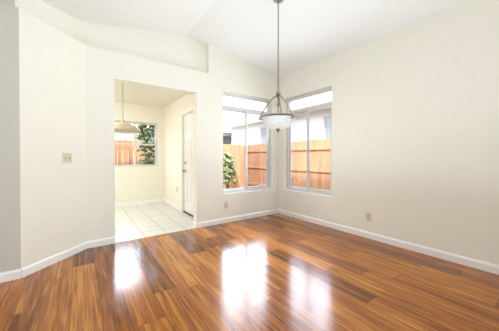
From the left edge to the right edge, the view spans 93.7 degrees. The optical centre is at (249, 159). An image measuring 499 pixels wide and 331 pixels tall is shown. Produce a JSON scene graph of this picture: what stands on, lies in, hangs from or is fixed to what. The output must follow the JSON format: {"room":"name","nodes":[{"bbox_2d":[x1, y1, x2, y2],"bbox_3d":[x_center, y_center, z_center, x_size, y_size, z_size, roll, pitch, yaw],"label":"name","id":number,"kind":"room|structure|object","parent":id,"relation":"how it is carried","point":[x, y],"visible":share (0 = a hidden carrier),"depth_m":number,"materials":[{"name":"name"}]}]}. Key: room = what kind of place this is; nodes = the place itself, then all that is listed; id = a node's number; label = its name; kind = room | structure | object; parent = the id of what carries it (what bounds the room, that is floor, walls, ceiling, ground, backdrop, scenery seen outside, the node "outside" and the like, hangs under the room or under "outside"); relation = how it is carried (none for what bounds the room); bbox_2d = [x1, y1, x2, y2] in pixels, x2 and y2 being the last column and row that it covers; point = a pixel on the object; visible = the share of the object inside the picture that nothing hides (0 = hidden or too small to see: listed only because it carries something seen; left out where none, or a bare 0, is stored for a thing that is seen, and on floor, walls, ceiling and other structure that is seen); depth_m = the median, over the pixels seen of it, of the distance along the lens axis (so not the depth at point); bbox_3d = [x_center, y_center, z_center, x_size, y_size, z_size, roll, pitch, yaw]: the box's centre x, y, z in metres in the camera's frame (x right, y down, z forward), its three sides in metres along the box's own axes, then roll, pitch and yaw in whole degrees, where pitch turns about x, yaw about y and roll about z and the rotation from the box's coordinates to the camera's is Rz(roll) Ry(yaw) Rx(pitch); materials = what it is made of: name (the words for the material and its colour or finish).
{"room":"empty dining room","nodes":[
{"label":"empty dining room","id":0,"kind":"room"},
{"bbox_2d":[0,0,20,272],"bbox_3d":[-3.530,-0.537,1.365,3.183,3.350,0.150,0,1,-36],"label":"wall","id":1,"kind":"structure","parent":0,"point":[10,236],"depth_m":2.20,"materials":[{"name":"white paint"}]},
{"bbox_2d":[15,0,86,267],"bbox_3d":[-2.198,-0.548,2.672,0.150,3.350,0.865,0,1,9],"label":"wall","id":2,"kind":"structure","parent":0,"point":[52,94],"depth_m":2.54,"materials":[{"name":"paint"}]},
{"bbox_2d":[62,153,71,162],"bbox_3d":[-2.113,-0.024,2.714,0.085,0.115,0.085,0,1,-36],"label":"switch plate","id":3,"kind":"object","parent":2,"relation":"attached to","point":[66,157],"visible":1,"depth_m":2.71,"materials":[{"name":"beige plastic"}]},
{"bbox_2d":[0,199,498,282],"bbox_3d":[-0.814,1.098,0.870,7.000,0.088,10.100,0,1,-36],"label":"baseboard","id":4,"kind":"structure","parent":2,"relation":"attached to","point":[69,252],"depth_m":2.99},
{"bbox_2d":[114,102,164,203],"bbox_3d":[-4.389,-0.180,4.601,5.560,2.580,0.150,0,1,-36],"label":"wall","id":5,"kind":"structure","parent":0,"point":[134,184],"depth_m":5.76,"materials":[{"name":"paint"}]},
{"bbox_2d":[115,120,156,166],"bbox_3d":[-2.825,-0.383,5.760,1.055,1.101,0.070,0,1,-36],"label":"window","id":6,"kind":"structure","parent":5,"relation":"in","point":[135,144],"depth_m":5.76,"materials":[{"name":"plastic"}]},
{"bbox_2d":[114,82,185,107],"bbox_3d":[-3.692,-1.395,3.491,5.410,0.130,2.450,0,1,-36],"label":"ceiling","id":7,"kind":"structure","parent":0,"point":[136,94],"depth_m":4.87,"materials":[{"name":"paint"}]},
{"bbox_2d":[115,83,140,132],"bbox_3d":[-2.162,-0.915,3.997,0.570,0.839,0.570,0,1,-36],"label":"light","id":8,"kind":"object","parent":7,"relation":"hanging from","point":[122,126],"visible":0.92,"depth_m":3.93,"materials":[{"name":"beige glass"}]},
{"bbox_2d":[115,202,194,242],"bbox_3d":[-3.494,1.152,3.238,5.410,0.060,3.127,0,1,-36],"label":"floor","id":9,"kind":"structure","parent":0,"point":[140,221],"depth_m":4.24,"materials":[{"name":"white tile"}]},
{"bbox_2d":[164,94,192,206],"bbox_3d":[-1.478,-0.570,5.181,0.150,3.350,2.600,0,1,-36],"label":"wall","id":10,"kind":"structure","parent":0,"point":[172,144],"depth_m":5.46,"materials":[{"name":"paint"}]},
{"bbox_2d":[181,107,192,216],"bbox_3d":[-1.106,0.044,4.635,0.190,2.132,1.050,0,1,-36],"label":"entry door","id":11,"kind":"structure","parent":10,"relation":"in","point":[187,161],"depth_m":4.85,"materials":[{"name":"white wood"}]},
{"bbox_2d":[81,22,277,240],"bbox_3d":[-0.769,-0.560,3.998,3.560,3.350,0.150,0,1,-36],"label":"wall","id":12,"kind":"structure","parent":0,"point":[160,60],"depth_m":3.70,"materials":[{"name":"paint"}]},
{"bbox_2d":[223,92,269,192],"bbox_3d":[-0.060,-0.315,4.542,1.158,1.834,0.076,0,1,-36],"label":"window","id":13,"kind":"structure","parent":12,"relation":"in","point":[246,112],"depth_m":4.53,"materials":[{"name":"plastic"}]},
{"bbox_2d":[0,213,498,330],"bbox_3d":[-0.056,1.182,-0.185,7.000,0.060,7.500,0,1,-36],"label":"floor","id":14,"kind":"structure","parent":0,"point":[276,272],"depth_m":2.08,"materials":[{"name":"brown wood"}]},
{"bbox_2d":[41,0,470,77],"bbox_3d":[-0.814,-1.926,0.844,7.300,0.570,10.400,0,1,-36],"label":"ceiling","id":15,"kind":"structure","parent":0,"point":[310,32],"depth_m":3.15,"materials":[{"name":"paint"}]},
{"bbox_2d":[259,0,295,131],"bbox_3d":[0.350,-1.140,2.799,0.436,1.621,0.457,0,1,-36],"label":"light","id":16,"kind":"object","parent":15,"relation":"hanging from","point":[277,121],"visible":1,"depth_m":2.72,"materials":[{"name":"white glass"}]},
{"bbox_2d":[278,0,498,264],"bbox_3d":[2.848,-0.541,1.886,0.150,3.350,7.500,0,1,-36],"label":"wall","id":17,"kind":"structure","parent":0,"point":[415,133],"depth_m":2.86,"materials":[{"name":"paint"}]},
{"bbox_2d":[287,87,331,195],"bbox_3d":[1.108,-0.314,4.355,0.076,1.835,1.110,0,1,-36],"label":"window","id":18,"kind":"structure","parent":17,"relation":"in","point":[308,110],"depth_m":4.35,"materials":[{"name":"plastic"}]},
{"bbox_2d":[366,212,370,220],"bbox_3d":[1.707,0.816,3.350,0.008,0.115,0.070,0,1,-36],"label":"electrical outlet","id":19,"kind":"object","parent":17,"relation":"attached to","point":[368,216],"visible":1,"depth_m":3.35,"materials":[{"name":"beige plastic"}]},
{"label":"outside","id":20,"kind":"structure","parent":0,"visible":0},
{"bbox_3d":[0.598,1.342,4.905,80.000,0.170,80.000,0,1,-36],"label":"ground","id":21,"kind":"structure","parent":20,"visible":0},
{"bbox_2d":[115,117,239,164],"bbox_3d":[-7.394,-1.157,15.148,19.960,4.650,8.960,0,1,-36],"label":"house","id":22,"kind":"structure","parent":21,"relation":"on","point":[125,136],"depth_m":13.91,"materials":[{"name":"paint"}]},
{"bbox_2d":[136,124,237,188],"bbox_3d":[-1.867,-0.014,7.625,3.375,2.504,0.756,0,1,-39],"label":"bushes","id":23,"kind":"object","parent":21,"relation":"on","point":[145,133],"depth_m":6.75,"materials":[{"name":"green plant"}]},
{"bbox_2d":[115,138,329,190],"bbox_3d":[-1.127,0.389,-1.113,14.185,1.842,16.345,0,1,-36],"label":"fence","id":24,"kind":"object","parent":21,"relation":"on","point":[236,154],"depth_m":7.20,"materials":[{"name":"brown wood"}]},
{"bbox_2d":[223,91,331,144],"bbox_3d":[7.338,-1.329,9.109,9.360,5.100,17.960,0,1,-36],"label":"house","id":25,"kind":"structure","parent":21,"relation":"on","point":[254,126],"depth_m":9.65,"materials":[{"name":"paint"}]}
]}

